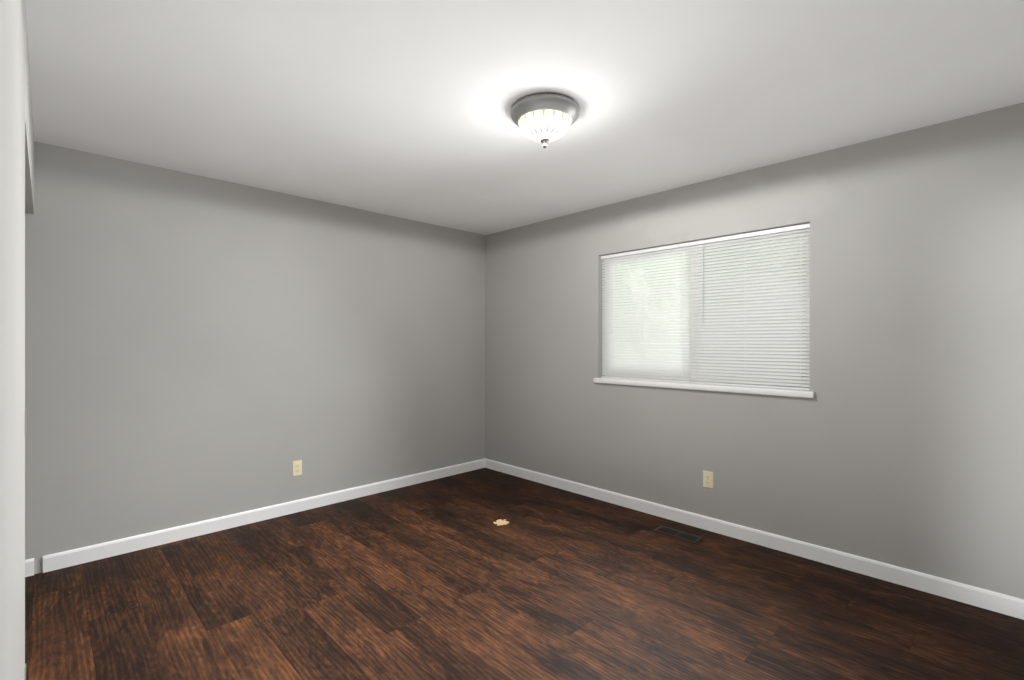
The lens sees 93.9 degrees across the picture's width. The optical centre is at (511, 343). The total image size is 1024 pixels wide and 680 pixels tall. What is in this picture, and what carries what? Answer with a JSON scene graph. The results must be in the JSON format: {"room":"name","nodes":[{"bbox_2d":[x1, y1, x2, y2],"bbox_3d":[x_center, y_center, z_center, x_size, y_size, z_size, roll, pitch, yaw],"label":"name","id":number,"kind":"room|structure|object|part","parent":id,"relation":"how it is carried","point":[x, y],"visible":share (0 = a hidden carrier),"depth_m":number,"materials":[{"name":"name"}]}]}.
{"room":"empty bedroom","nodes":[
{"label":"empty bedroom","id":0,"kind":"room"},
{"bbox_2d":[0,0,33,679],"bbox_3d":[-0.989,0.080,0.859,0.120,2.440,5.010,0,0,-44],"label":"wall","id":1,"kind":"structure","parent":0,"point":[12,339],"depth_m":1.01,"materials":[{"name":"grey paint"}]},
{"bbox_2d":[25,408,25,679],"bbox_3d":[-1.569,0.665,1.544,0.003,0.910,0.032,0,0,-44],"label":"hinge","id":2,"kind":"object","parent":1,"relation":"attached to","point":[25,433],"visible":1,"depth_m":1.53,"materials":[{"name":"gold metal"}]},
{"bbox_2d":[25,141,484,573],"bbox_3d":[-1.816,0.080,3.674,4.460,2.440,0.180,0,0,-44],"label":"wall","id":3,"kind":"structure","parent":0,"point":[198,348],"depth_m":3.34,"materials":[{"name":"grey paint"}]},
{"bbox_2d":[43,459,484,572],"bbox_3d":[-1.475,1.254,3.871,3.312,0.092,0.013,0,0,-44],"label":"baseboard","id":4,"kind":"structure","parent":3,"relation":"attached to","point":[68,558],"depth_m":3.37,"materials":[{"name":"white wood"}]},
{"bbox_2d":[293,460,301,475],"bbox_3d":[-1.657,0.962,3.698,0.070,0.115,0.008,0,0,-44],"label":"electrical outlet","id":5,"kind":"object","parent":3,"relation":"attached to","point":[297,468],"visible":1,"depth_m":3.69,"materials":[{"name":"beige plastic"}]},
{"bbox_2d":[25,468,1023,679],"bbox_3d":[-0.006,1.350,1.814,4.460,0.100,5.370,0,0,-44],"label":"floor","id":6,"kind":"structure","parent":0,"point":[484,574],"depth_m":2.37,"materials":[{"name":"laminate"}]},
{"bbox_2d":[653,525,703,543],"bbox_3d":[1.127,1.298,3.259,0.125,0.004,0.305,0,0,-44],"label":"floor vent","id":7,"kind":"object","parent":6,"relation":"in","point":[681,535],"visible":1,"depth_m":3.25,"materials":[{"name":"brown metal"}]},
{"bbox_2d":[25,0,1023,234],"bbox_3d":[-0.006,-1.190,1.814,4.460,0.100,5.370,0,0,-44],"label":"ceiling","id":8,"kind":"structure","parent":0,"point":[399,108],"depth_m":2.13,"materials":[{"name":"white paint"}]},
{"bbox_2d":[510,93,579,148],"bbox_3d":[0.160,-1.044,2.331,0.336,0.189,0.336,0,0,-44],"label":"ceiling light","id":9,"kind":"object","parent":8,"relation":"attached to","point":[544,118],"visible":1,"depth_m":2.24,"materials":[{"name":"white glass"}]},
{"bbox_3d":[0.160,-1.036,2.331,0.254,0.092,0.254,0,0,-44],"label":"lamp shade","id":10,"kind":"part","parent":9,"relation":"part of","materials":[{"name":"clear glass"}]},
{"bbox_2d":[485,102,1023,598],"bbox_3d":[1.528,0.080,3.306,0.180,2.440,5.010,0,0,-44],"label":"wall","id":11,"kind":"structure","parent":0,"point":[934,488],"depth_m":2.77,"materials":[{"name":"grey paint"}]},
{"bbox_2d":[594,378,814,397],"bbox_3d":[1.293,0.308,3.482,0.150,0.040,1.600,0,0,-44],"label":"window sill","id":12,"kind":"structure","parent":11,"relation":"on","point":[751,390],"depth_m":3.29,"materials":[{"name":"white wood"}]},
{"bbox_2d":[605,231,809,387],"bbox_3d":[1.351,-0.226,3.538,0.060,1.028,1.550,0,0,-44],"label":"window","id":13,"kind":"structure","parent":11,"relation":"in","point":[699,303],"depth_m":3.51,"materials":[{"name":"glass"}]},
{"bbox_2d":[601,223,809,389],"bbox_3d":[1.292,-0.226,3.482,0.040,1.023,1.542,0,0,-44],"label":"window blind","id":14,"kind":"object","parent":13,"relation":"attached to","point":[665,331],"visible":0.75,"depth_m":3.36,"materials":[{"name":"white"}]},
{"bbox_2d":[700,235,805,379],"bbox_3d":[1.631,-0.226,3.281,0.001,0.938,0.700,0,0,-44],"label":"screen","id":15,"kind":"object","parent":13,"relation":"attached to","point":[755,286],"depth_m":3.25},
{"bbox_2d":[703,470,712,488],"bbox_3d":[1.366,0.948,3.337,0.008,0.115,0.070,0,0,-44],"label":"electrical outlet","id":16,"kind":"object","parent":11,"relation":"attached to","point":[707,479],"visible":1,"depth_m":3.33,"materials":[{"name":"beige plastic"}]},
{"bbox_2d":[485,458,1023,619],"bbox_3d":[1.458,1.254,3.239,0.013,0.092,5.010,0,0,-44],"label":"baseboard","id":17,"kind":"structure","parent":11,"relation":"attached to","point":[1008,605],"depth_m":2.91,"materials":[{"name":"white wood"}]},
{"label":"outside","id":18,"kind":"structure","parent":0,"visible":0},
{"bbox_2d":[614,235,805,378],"bbox_3d":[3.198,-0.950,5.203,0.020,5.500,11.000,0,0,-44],"label":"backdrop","id":19,"kind":"structure","parent":18,"point":[701,287],"depth_m":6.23,"materials":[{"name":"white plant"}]},
{"bbox_3d":[-1.562,0.080,0.301,0.120,2.440,5.010,0,0,-44],"label":"wall","id":20,"kind":"structure","parent":0,"visible":0},
{"bbox_2d":[25,558,33,576],"bbox_3d":[-2.974,1.254,2.413,0.800,0.092,0.013,0,0,-44],"label":"baseboard","id":21,"kind":"structure","parent":20,"relation":"attached to","point":[29,567],"depth_m":2.67,"materials":[{"name":"white wood"}]}
]}

